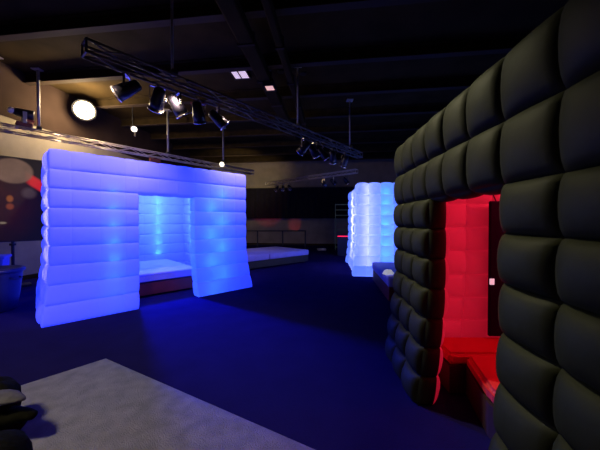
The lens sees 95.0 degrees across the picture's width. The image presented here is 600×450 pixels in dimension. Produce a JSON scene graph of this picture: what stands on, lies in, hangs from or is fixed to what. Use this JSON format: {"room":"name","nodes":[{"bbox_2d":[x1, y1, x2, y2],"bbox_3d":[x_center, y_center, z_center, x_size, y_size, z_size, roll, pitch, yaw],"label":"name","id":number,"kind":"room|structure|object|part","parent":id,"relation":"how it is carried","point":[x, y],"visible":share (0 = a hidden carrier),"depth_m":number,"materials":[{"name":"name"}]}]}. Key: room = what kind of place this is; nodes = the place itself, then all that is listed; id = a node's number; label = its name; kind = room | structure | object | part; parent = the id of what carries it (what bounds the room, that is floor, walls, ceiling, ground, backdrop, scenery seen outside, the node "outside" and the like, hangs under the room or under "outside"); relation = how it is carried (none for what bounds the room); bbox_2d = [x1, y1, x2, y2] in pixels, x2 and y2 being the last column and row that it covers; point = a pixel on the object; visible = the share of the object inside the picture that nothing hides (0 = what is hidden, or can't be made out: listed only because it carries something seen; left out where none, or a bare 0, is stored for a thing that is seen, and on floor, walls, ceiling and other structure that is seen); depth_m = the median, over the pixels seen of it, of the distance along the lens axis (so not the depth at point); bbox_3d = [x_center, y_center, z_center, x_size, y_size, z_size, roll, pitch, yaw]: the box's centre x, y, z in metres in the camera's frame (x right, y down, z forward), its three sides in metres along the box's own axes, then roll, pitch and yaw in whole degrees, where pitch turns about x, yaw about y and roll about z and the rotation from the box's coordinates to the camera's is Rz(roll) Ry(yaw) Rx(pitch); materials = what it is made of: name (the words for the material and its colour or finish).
{"room":"entertainment venue","nodes":[
{"label":"entertainment venue","id":0,"kind":"room"},
{"bbox_2d":[0,115,142,275],"bbox_3d":[-7.316,-1.282,7.682,0.204,5.450,21.500,0,1,7],"label":"wall","id":1,"kind":"structure","parent":0,"point":[27,253],"depth_m":7.38,"materials":[{"name":"beige paint"}]},
{"bbox_2d":[22,273,38,279],"bbox_3d":[-7.207,1.383,7.706,0.020,0.120,21.500,0,1,7],"label":"baseboard","id":2,"kind":"structure","parent":1,"relation":"attached to","point":[30,276],"depth_m":7.38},
{"bbox_2d":[70,99,96,120],"bbox_3d":[-6.692,-3.481,8.350,0.830,0.597,0.460,0,1,0],"label":"floodlight","id":3,"kind":"object","parent":1,"relation":"attached to","point":[83,109],"visible":1,"depth_m":8.32,"materials":[{"name":"white metal"}]},
{"bbox_2d":[0,62,210,169],"bbox_3d":[-7.211,-3.357,7.640,0.012,1.300,21.500,0,1,7],"label":"wall","id":4,"kind":"structure","parent":1,"relation":"attached to","point":[56,116],"depth_m":8.44,"materials":[{"name":"beige paint"}]},
{"bbox_2d":[190,145,400,157],"bbox_3d":[0.067,-3.969,14.849,12.700,0.275,0.160,0,1,7],"label":"ceiling beam","id":5,"kind":"structure","parent":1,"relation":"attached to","point":[366,148],"depth_m":14.99,"materials":[{"name":"brown metal"}]},
{"bbox_2d":[204,153,394,163],"bbox_3d":[0.274,-3.993,16.536,12.700,0.275,0.160,0,1,7],"label":"trim","id":6,"kind":"structure","parent":1,"relation":"attached to","point":[392,155],"depth_m":16.63,"materials":[{"name":"brown"}]},
{"bbox_2d":[0,245,490,449],"bbox_3d":[-0.914,1.503,6.935,13.100,0.100,21.900,0,1,7],"label":"floor","id":7,"kind":"structure","parent":0,"point":[298,354],"depth_m":3.22,"materials":[{"name":"carpet"}]},
{"bbox_2d":[0,265,25,312],"bbox_3d":[-5.278,1.119,4.756,0.844,0.730,0.800,0,1,0],"label":"barrel","id":8,"kind":"object","parent":7,"relation":"on","point":[11,277],"visible":1,"depth_m":4.73,"materials":[{"name":"blue plastic"}]},
{"bbox_2d":[0,254,11,265],"bbox_3d":[-6.120,1.035,5.375,0.600,0.860,0.520,-1,1,-34],"label":"tub","id":9,"kind":"object","parent":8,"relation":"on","point":[4,258],"visible":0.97,"depth_m":5.45,"materials":[{"name":"blue plastic"}]},
{"bbox_3d":[-6.120,0.635,5.369,0.600,0.060,0.520,-1,1,-34],"label":"lid","id":10,"kind":"part","parent":9,"relation":"part of","materials":[{"name":"blue plastic"}]},
{"bbox_2d":[0,155,43,286],"bbox_3d":[-6.569,-0.068,6.634,0.340,3.050,1.110,1,1,40],"label":"display screen","id":11,"kind":"object","parent":7,"relation":"on","point":[21,212],"visible":0.58,"depth_m":6.49,"materials":[{"name":"multicoloured plastic"}]},
{"bbox_3d":[-6.555,-0.603,6.621,0.070,1.980,1.100,1,1,40],"label":"screen frame","id":12,"kind":"part","parent":11,"relation":"part of","materials":[{"name":"black metal"}]},
{"bbox_2d":[0,156,43,240],"bbox_3d":[-6.523,-0.602,6.595,0.001,1.940,1.060,1,1,40],"label":"picture","id":13,"kind":"object","parent":11,"relation":"attached to","point":[21,212],"depth_m":6.50},
{"bbox_2d":[36,149,251,327],"bbox_3d":[-3.684,0.132,6.485,3.698,2.655,3.595,-1,1,-44],"label":"inflatable room","id":14,"kind":"object","parent":7,"relation":"on","point":[102,216],"visible":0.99,"depth_m":4.77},
{"bbox_3d":[-4.886,0.148,5.336,0.372,2.655,3.169,-1,1,-44],"label":"panel","id":15,"kind":"part","parent":14,"relation":"part of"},
{"bbox_3d":[-4.783,0.115,7.671,3.647,2.655,0.361,-1,1,-44],"label":"panel","id":16,"kind":"part","parent":14,"relation":"part of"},
{"bbox_3d":[-2.497,0.116,7.619,0.361,2.655,3.169,-1,1,-44],"label":"panel","id":17,"kind":"part","parent":14,"relation":"part of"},
{"bbox_2d":[139,259,192,296],"bbox_3d":[-3.759,1.217,6.382,1.980,0.488,2.107,-1,1,-44],"label":"bed","id":18,"kind":"object","parent":7,"relation":"on","point":[161,275],"visible":0.36,"depth_m":5.94,"materials":[{"name":"white fabric"}]},
{"bbox_3d":[-3.761,1.063,6.383,1.980,0.180,2.100,-1,1,-44],"label":"mattress","id":19,"kind":"part","parent":18,"relation":"part of","materials":[{"name":"white fabric"}]},
{"bbox_2d":[21,359,314,449],"bbox_3d":[-1.609,1.523,1.345,3.809,0.014,2.538,0,1,28],"label":"rug","id":20,"kind":"object","parent":7,"relation":"on","point":[104,404],"visible":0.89,"depth_m":2.13,"materials":[{"name":"grey carpet"}]},
{"bbox_2d":[0,376,37,449],"bbox_3d":[-2.024,1.302,1.768,1.066,0.411,0.493,1,1,44],"label":"bag","id":21,"kind":"object","parent":20,"relation":"on","point":[13,416],"visible":1,"depth_m":1.88,"materials":[{"name":"black fabric"}]},
{"bbox_2d":[246,230,305,248],"bbox_3d":[-1.650,0.811,13.913,4.000,1.090,0.300,0,1,0],"label":"railing","id":22,"kind":"object","parent":7,"relation":"on","point":[257,244],"visible":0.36,"depth_m":13.88,"materials":[{"name":"black metal"}]},
{"bbox_3d":[-1.650,1.006,13.915,3.900,0.040,0.040,0,1,0],"label":"rail","id":23,"kind":"part","parent":22,"relation":"part of","materials":[{"name":"black metal"}]},
{"bbox_3d":[-1.650,0.296,13.905,3.900,0.060,0.060,0,1,0],"label":"rail","id":24,"kind":"part","parent":22,"relation":"part of","materials":[{"name":"black metal"}]},
{"bbox_2d":[246,246,308,268],"bbox_3d":[-1.693,1.178,9.873,3.738,0.468,2.007,-1,1,-44],"label":"bed","id":25,"kind":"object","parent":7,"relation":"on","point":[264,256],"visible":0.52,"depth_m":9.58,"materials":[{"name":"white fabric"}]},
{"bbox_3d":[-2.373,1.053,9.226,1.863,0.200,2.000,-1,1,-44],"label":"mattress","id":26,"kind":"part","parent":25,"relation":"part of","materials":[{"name":"white fabric"}]},
{"bbox_3d":[-1.018,1.035,10.522,1.863,0.200,2.000,-1,1,-44],"label":"mattress","id":27,"kind":"part","parent":25,"relation":"part of","materials":[{"name":"white fabric"}]},
{"bbox_2d":[335,204,348,249],"bbox_3d":[2.280,0.102,14.903,0.755,2.480,0.435,0,1,7],"label":"shelving rack","id":28,"kind":"object","parent":7,"relation":"on","point":[335,204],"visible":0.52,"depth_m":14.73,"materials":[{"name":"black metal"}]},
{"bbox_2d":[336,234,348,255],"bbox_3d":[2.450,0.897,12.414,1.600,0.960,0.600,0,1,7],"label":"bar counter","id":29,"kind":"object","parent":7,"relation":"on","point":[342,239],"depth_m":12.23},
{"bbox_2d":[345,182,397,276],"bbox_3d":[3.044,0.101,8.918,2.925,2.650,2.826,0,1,5],"label":"inflatable room","id":30,"kind":"object","parent":7,"relation":"on","point":[371,227],"visible":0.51,"depth_m":7.70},
{"bbox_3d":[1.814,0.099,9.033,0.358,2.650,2.519,0,1,5],"label":"panel","id":31,"kind":"part","parent":30,"relation":"part of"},
{"bbox_2d":[372,262,396,300],"bbox_3d":[2.490,1.212,6.022,1.500,0.508,1.957,0,1,6],"label":"bed","id":32,"kind":"object","parent":7,"relation":"on","point":[384,282],"visible":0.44,"depth_m":5.88,"materials":[{"name":"fabric"}]},
{"bbox_3d":[2.491,1.058,6.024,1.500,0.200,1.950,0,1,6],"label":"mattress","id":33,"kind":"part","parent":32,"relation":"part of","materials":[{"name":"fabric"}]},
{"bbox_2d":[382,269,393,274],"bbox_3d":[1.688,0.908,5.314,0.227,0.100,0.184,0,1,-23],"label":"folded towel","id":34,"kind":"object","parent":32,"relation":"on","point":[387,271],"visible":1,"depth_m":5.26,"materials":[{"name":"white fabric"}]},
{"bbox_2d":[438,337,499,438],"bbox_3d":[2.315,1.328,1.894,1.970,0.352,1.850,0,1,0],"label":"lounge","id":35,"kind":"object","parent":7,"relation":"on","point":[468,367],"visible":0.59,"depth_m":2.45,"materials":[{"name":"leather"}]},
{"bbox_2d":[441,337,499,363],"bbox_3d":[2.315,1.196,2.632,1.970,0.110,0.370,0,1,0],"label":"seat cushion","id":36,"kind":"object","parent":35,"relation":"on","point":[456,350],"depth_m":2.56,"materials":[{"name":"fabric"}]},
{"bbox_2d":[467,356,499,403],"bbox_3d":[2.317,1.209,1.702,1.961,0.110,1.470,0,1,0],"label":"seat cushion","id":37,"kind":"object","parent":35,"relation":"on","point":[482,369],"depth_m":2.17,"materials":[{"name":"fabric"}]},
{"bbox_2d":[385,0,599,449],"bbox_3d":[2.345,0.321,1.703,2.911,2.410,2.990,0,1,3],"label":"inflatable room","id":38,"kind":"object","parent":7,"relation":"on","point":[525,133],"visible":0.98,"depth_m":1.20,"materials":[{"name":"black fabric"}]},
{"bbox_3d":[2.408,0.303,2.978,2.577,2.410,0.362,0,1,3],"label":"panel","id":39,"kind":"part","parent":38,"relation":"part of","materials":[{"name":"red fabric"}]},
{"bbox_2d":[488,195,504,335],"bbox_3d":[2.253,0.400,2.759,0.744,1.423,0.083,0,1,0],"label":"panel","id":40,"kind":"object","parent":38,"relation":"hanging from","point":[495,232],"visible":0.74,"depth_m":2.73,"materials":[{"name":"black metal"}]},
{"bbox_2d":[0,0,567,158],"bbox_3d":[-0.914,-4.046,6.857,13.100,0.100,21.900,0,1,7],"label":"ceiling","id":41,"kind":"structure","parent":0,"point":[450,19],"depth_m":6.21,"materials":[{"name":"black paint"}]},
{"bbox_2d":[30,67,43,129],"bbox_3d":[-6.740,-3.225,7.086,0.210,1.549,0.200,0,1,0],"label":"pole","id":42,"kind":"object","parent":41,"relation":"attached to","point":[38,70],"visible":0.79,"depth_m":7.06,"materials":[{"name":"black metal"}]},
{"bbox_3d":[-6.740,-3.987,7.075,0.200,0.024,0.200,0,1,0],"label":"ceiling plate","id":43,"kind":"part","parent":42,"relation":"part of","materials":[{"name":"black metal"}]},
{"bbox_2d":[130,107,137,135],"bbox_3d":[-5.380,-3.445,8.945,0.219,1.160,0.356,0,1,-24],"label":"pendant spot","id":44,"kind":"object","parent":41,"relation":"hanging from","point":[134,129],"visible":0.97,"depth_m":8.86,"materials":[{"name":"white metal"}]},
{"bbox_2d":[163,109,171,153],"bbox_3d":[-4.650,-3.261,9.675,0.210,1.549,0.200,0,1,0],"label":"pole","id":45,"kind":"object","parent":41,"relation":"attached to","point":[166,110],"visible":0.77,"depth_m":9.65,"materials":[{"name":"black metal"}]},
{"bbox_2d":[167,0,177,76],"bbox_3d":[-2.066,-3.188,4.441,0.210,1.549,0.200,0,1,0],"label":"pole","id":46,"kind":"object","parent":41,"relation":"attached to","point":[172,69],"visible":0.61,"depth_m":4.43,"materials":[{"name":"black metal"}]},
{"bbox_2d":[0,0,447,41],"bbox_3d":[-1.158,-3.830,4.875,12.700,0.275,0.160,0,1,7],"label":"ceiling beam","id":47,"kind":"structure","parent":41,"relation":"attached to","point":[206,11],"depth_m":5.03,"materials":[{"name":"brown"}]},
{"bbox_2d":[222,127,225,164],"bbox_3d":[-3.200,-3.286,11.455,0.210,1.549,0.200,0,1,0],"label":"pole","id":48,"kind":"object","parent":41,"relation":"attached to","point":[225,127],"visible":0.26,"depth_m":11.43,"materials":[{"name":"black metal"}]},
{"bbox_2d":[0,122,253,174],"bbox_3d":[-4.710,-2.384,9.613,0.236,0.196,8.012,1,1,39],"label":"lighting truss","id":49,"kind":"object","parent":48,"relation":"hanging from","point":[51,138],"visible":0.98,"depth_m":8.20,"materials":[{"name":"metal"}]},
{"bbox_2d":[7,107,34,128],"bbox_3d":[-6.930,-2.674,6.851,0.318,0.454,0.502,1,1,38],"label":"lamp","id":50,"kind":"object","parent":49,"relation":"on","point":[25,114],"visible":0.98,"depth_m":6.80,"materials":[{"name":"black metal"}]},
{"bbox_3d":[-7.051,-2.809,6.704,0.160,0.157,0.124,1,1,38],"label":"knob","id":51,"kind":"part","parent":50,"relation":"part of","materials":[{"name":"plastic"}]},
{"bbox_3d":[-6.800,-2.666,6.796,0.030,0.280,0.080,1,1,38],"label":"yoke arm","id":52,"kind":"part","parent":50,"relation":"part of"},
{"bbox_2d":[149,158,160,162],"bbox_3d":[-4.930,-2.178,9.341,0.200,0.166,0.340,1,1,39],"label":"junction box","id":53,"kind":"object","parent":49,"relation":"attached to","point":[155,160],"visible":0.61,"depth_m":9.30,"materials":[{"name":"red plastic"}]},
{"bbox_2d":[219,159,224,166],"bbox_3d":[-3.140,-2.491,11.121,0.200,0.310,0.350,0,1,0],"label":"globe lamp","id":54,"kind":"object","parent":49,"relation":"attached to","point":[222,162],"visible":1,"depth_m":11.02,"materials":[{"name":"white glass"}]},
{"bbox_2d":[229,71,250,79],"bbox_3d":[-1.560,-3.950,7.165,0.460,0.090,0.480,0,1,7],"label":"ceiling light","id":55,"kind":"object","parent":41,"relation":"attached to","point":[241,75],"visible":0.6,"depth_m":7.22,"materials":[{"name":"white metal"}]},
{"bbox_2d":[232,71,248,78],"bbox_3d":[-1.560,-3.950,7.165,0.380,0.050,0.400,0,1,7],"label":"diffuser","id":56,"kind":"object","parent":55,"relation":"attached to","point":[241,74],"depth_m":7.19,"materials":[{"name":"white plastic"}]},
{"bbox_2d":[23,34,527,85],"bbox_3d":[-0.957,-3.853,6.512,12.700,0.275,0.160,0,1,7],"label":"ceiling beam","id":57,"kind":"structure","parent":41,"relation":"attached to","point":[498,44],"depth_m":6.33,"materials":[{"name":"brown"}]},
{"bbox_2d":[85,75,479,108],"bbox_3d":[-0.762,-3.875,8.100,12.700,0.275,0.160,0,1,7],"label":"ceiling beam","id":58,"kind":"structure","parent":41,"relation":"attached to","point":[457,82],"depth_m":7.87,"materials":[{"name":"brown"}]},
{"bbox_2d":[215,0,296,139],"bbox_3d":[-0.764,-3.573,7.383,0.340,0.240,8.300,0,1,7],"label":"duct","id":59,"kind":"object","parent":58,"relation":"hanging from","point":[232,11],"visible":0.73,"depth_m":5.40,"materials":[{"name":"brown metal"}]},
{"bbox_2d":[263,81,276,91],"bbox_3d":[-0.740,-3.406,6.753,0.280,0.112,0.340,0,1,7],"label":"ceiling light","id":60,"kind":"object","parent":59,"relation":"attached to","point":[269,86],"visible":1,"depth_m":6.69,"materials":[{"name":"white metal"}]},
{"bbox_2d":[265,86,273,90],"bbox_3d":[-0.740,-3.395,6.753,0.200,0.050,0.260,0,1,7],"label":"diffuser","id":61,"kind":"object","parent":60,"relation":"attached to","point":[267,88],"depth_m":6.79,"materials":[{"name":"white plastic"}]},
{"bbox_2d":[261,0,309,139],"bbox_3d":[-0.134,-3.575,7.483,0.181,0.240,8.300,0,1,7],"label":"duct","id":62,"kind":"object","parent":58,"relation":"hanging from","point":[268,6],"visible":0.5,"depth_m":5.47,"materials":[{"name":"brown metal"}]},
{"bbox_2d":[120,102,449,126],"bbox_3d":[-0.555,-3.898,9.787,12.700,0.275,0.160,0,1,7],"label":"ceiling beam","id":63,"kind":"structure","parent":41,"relation":"attached to","point":[430,108],"depth_m":9.61,"materials":[{"name":"brown metal"}]},
{"bbox_2d":[150,121,428,139],"bbox_3d":[-0.348,-3.922,11.475,12.700,0.275,0.160,0,1,7],"label":"ceiling beam","id":64,"kind":"structure","parent":41,"relation":"attached to","point":[402,126],"depth_m":11.50,"materials":[{"name":"brown metal"}]},
{"bbox_2d":[173,135,411,149],"bbox_3d":[-0.141,-3.946,13.162,12.700,0.275,0.160,0,1,7],"label":"ceiling beam","id":65,"kind":"structure","parent":41,"relation":"attached to","point":[400,138],"depth_m":13.22,"materials":[{"name":"brown metal"}]},
{"bbox_2d":[294,67,301,127],"bbox_3d":[-0.056,-3.222,6.866,0.210,1.549,0.200,0,1,0],"label":"pole","id":66,"kind":"object","parent":41,"relation":"attached to","point":[298,123],"visible":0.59,"depth_m":6.85,"materials":[{"name":"black metal"}]},
{"bbox_2d":[81,37,362,158],"bbox_3d":[-0.375,-2.341,6.493,0.236,0.196,7.626,1,1,40],"label":"lighting truss","id":67,"kind":"object","parent":66,"relation":"hanging from","point":[84,43],"visible":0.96,"depth_m":4.68,"materials":[{"name":"metal"}]},
{"bbox_2d":[110,71,141,102],"bbox_3d":[-2.494,-1.980,3.955,0.394,0.434,0.239,0,1,-9],"label":"spotlight","id":68,"kind":"object","parent":67,"relation":"hanging from","point":[124,90],"visible":1,"depth_m":3.89,"materials":[{"name":"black metal"}]},
{"bbox_3d":[-2.624,-1.873,3.936,0.132,0.220,0.239,0,1,-9],"label":"gel frame","id":69,"kind":"part","parent":68,"relation":"part of","materials":[{"name":"silver metal"}]},
{"bbox_2d":[147,83,165,113],"bbox_3d":[-2.227,-1.976,4.297,0.239,0.451,0.377,-1,1,-42],"label":"spotlight","id":70,"kind":"object","parent":67,"relation":"hanging from","point":[156,104],"visible":1,"depth_m":4.23,"materials":[{"name":"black metal"}]},
{"bbox_3d":[-2.293,-1.845,4.373,0.239,0.189,0.178,-1,1,-42],"label":"gel frame","id":71,"kind":"part","parent":70,"relation":"part of","materials":[{"name":"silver metal"}]},
{"bbox_2d":[167,90,189,118],"bbox_3d":[-2.008,-1.976,4.529,0.239,0.456,0.361,1,1,38],"label":"spotlight","id":72,"kind":"object","parent":67,"relation":"hanging from","point":[178,108],"visible":1,"depth_m":4.45,"materials":[{"name":"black metal"}]},
{"bbox_2d":[190,98,206,124],"bbox_3d":[-1.780,-1.980,4.827,0.248,0.456,0.345,0,1,-2],"label":"spotlight","id":73,"kind":"object","parent":67,"relation":"hanging from","point":[197,111],"visible":1,"depth_m":4.76,"materials":[{"name":"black metal"}]},
{"bbox_2d":[208,105,229,130],"bbox_3d":[-1.505,-1.988,5.120,0.381,0.449,0.239,0,1,-23],"label":"spotlight","id":74,"kind":"object","parent":67,"relation":"hanging from","point":[219,120],"visible":1,"depth_m":5.04,"materials":[{"name":"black metal"}]},
{"bbox_2d":[296,138,309,155],"bbox_3d":[0.086,-2.010,7.086,0.394,0.463,0.247,0,1,31],"label":"spotlight","id":75,"kind":"object","parent":67,"relation":"hanging from","point":[302,149],"visible":1,"depth_m":7.01,"materials":[{"name":"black metal"}]},
{"bbox_2d":[308,141,320,158],"bbox_3d":[0.376,-2.012,7.397,0.385,0.468,0.247,-1,1,-40],"label":"spotlight","id":76,"kind":"object","parent":67,"relation":"hanging from","point":[314,152],"visible":0.92,"depth_m":7.32,"materials":[{"name":"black metal"}]},
{"bbox_2d":[318,145,329,160],"bbox_3d":[0.668,-2.017,7.734,0.385,0.468,0.247,0,1,-11],"label":"spotlight","id":77,"kind":"object","parent":67,"relation":"hanging from","point":[324,155],"visible":0.97,"depth_m":7.65,"materials":[{"name":"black metal"}]},
{"bbox_2d":[329,148,336,164],"bbox_3d":[0.970,-2.021,8.137,0.247,0.471,0.373,0,1,10],"label":"spotlight","id":78,"kind":"object","parent":67,"relation":"hanging from","point":[332,159],"visible":0.97,"depth_m":8.06,"materials":[{"name":"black metal"}]},
{"bbox_2d":[339,153,348,167],"bbox_3d":[1.403,-2.028,8.674,0.247,0.471,0.373,0,1,-25],"label":"spotlight","id":79,"kind":"object","parent":67,"relation":"hanging from","point":[344,161],"visible":1,"depth_m":8.61,"materials":[{"name":"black metal"}]},
{"bbox_2d":[346,99,352,148],"bbox_3d":[1.604,-3.250,8.867,0.210,1.549,0.200,0,1,0],"label":"pole","id":80,"kind":"object","parent":41,"relation":"attached to","point":[348,100],"visible":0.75,"depth_m":8.85,"materials":[{"name":"black metal"}]},
{"bbox_2d":[211,159,396,243],"bbox_3d":[0.408,-1.422,17.664,12.700,5.450,0.201,0,1,7],"label":"wall","id":81,"kind":"structure","parent":0,"point":[318,230],"depth_m":17.59,"materials":[{"name":"paint"}]},
{"bbox_2d":[246,243,336,245],"bbox_3d":[0.395,1.244,17.592,12.700,0.120,0.020,0,1,7],"label":"baseboard","id":82,"kind":"structure","parent":81,"relation":"attached to","point":[246,243],"depth_m":17.61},
{"bbox_2d":[245,187,354,218],"bbox_3d":[0.517,-1.387,17.326,9.600,1.950,0.451,0,1,7],"label":"drape","id":83,"kind":"object","parent":81,"relation":"attached to","point":[300,202],"visible":0.61,"depth_m":17.28,"materials":[{"name":"black fabric"}]},
{"bbox_3d":[0.502,-2.330,17.186,9.600,0.060,0.060,0,1,7],"label":"rail","id":84,"kind":"part","parent":83,"relation":"part of","materials":[{"name":"black metal"}]},
{"bbox_2d":[265,169,357,185],"bbox_3d":[0.275,-2.452,14.467,6.219,0.196,0.236,1,1,43],"label":"lighting truss","id":85,"kind":"object","parent":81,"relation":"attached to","point":[351,170],"visible":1,"depth_m":13.95,"materials":[{"name":"metal"}]},
{"bbox_2d":[320,178,327,186],"bbox_3d":[1.178,-2.099,13.643,0.385,0.468,0.247,1,1,33],"label":"spotlight","id":86,"kind":"object","parent":85,"relation":"hanging from","point":[322,182],"visible":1,"depth_m":13.58,"materials":[{"name":"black metal"}]},
{"bbox_2d":[330,177,336,185],"bbox_3d":[1.622,-2.094,13.247,0.385,0.468,0.247,0,1,5],"label":"spotlight","id":87,"kind":"object","parent":85,"relation":"hanging from","point":[332,181],"visible":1,"depth_m":13.16,"materials":[{"name":"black metal"}]},
{"bbox_2d":[342,175,349,184],"bbox_3d":[2.135,-2.087,12.783,0.385,0.468,0.247,0,1,-24],"label":"spotlight","id":88,"kind":"object","parent":85,"relation":"hanging from","point":[346,181],"visible":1,"depth_m":12.70,"materials":[{"name":"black metal"}]}
]}

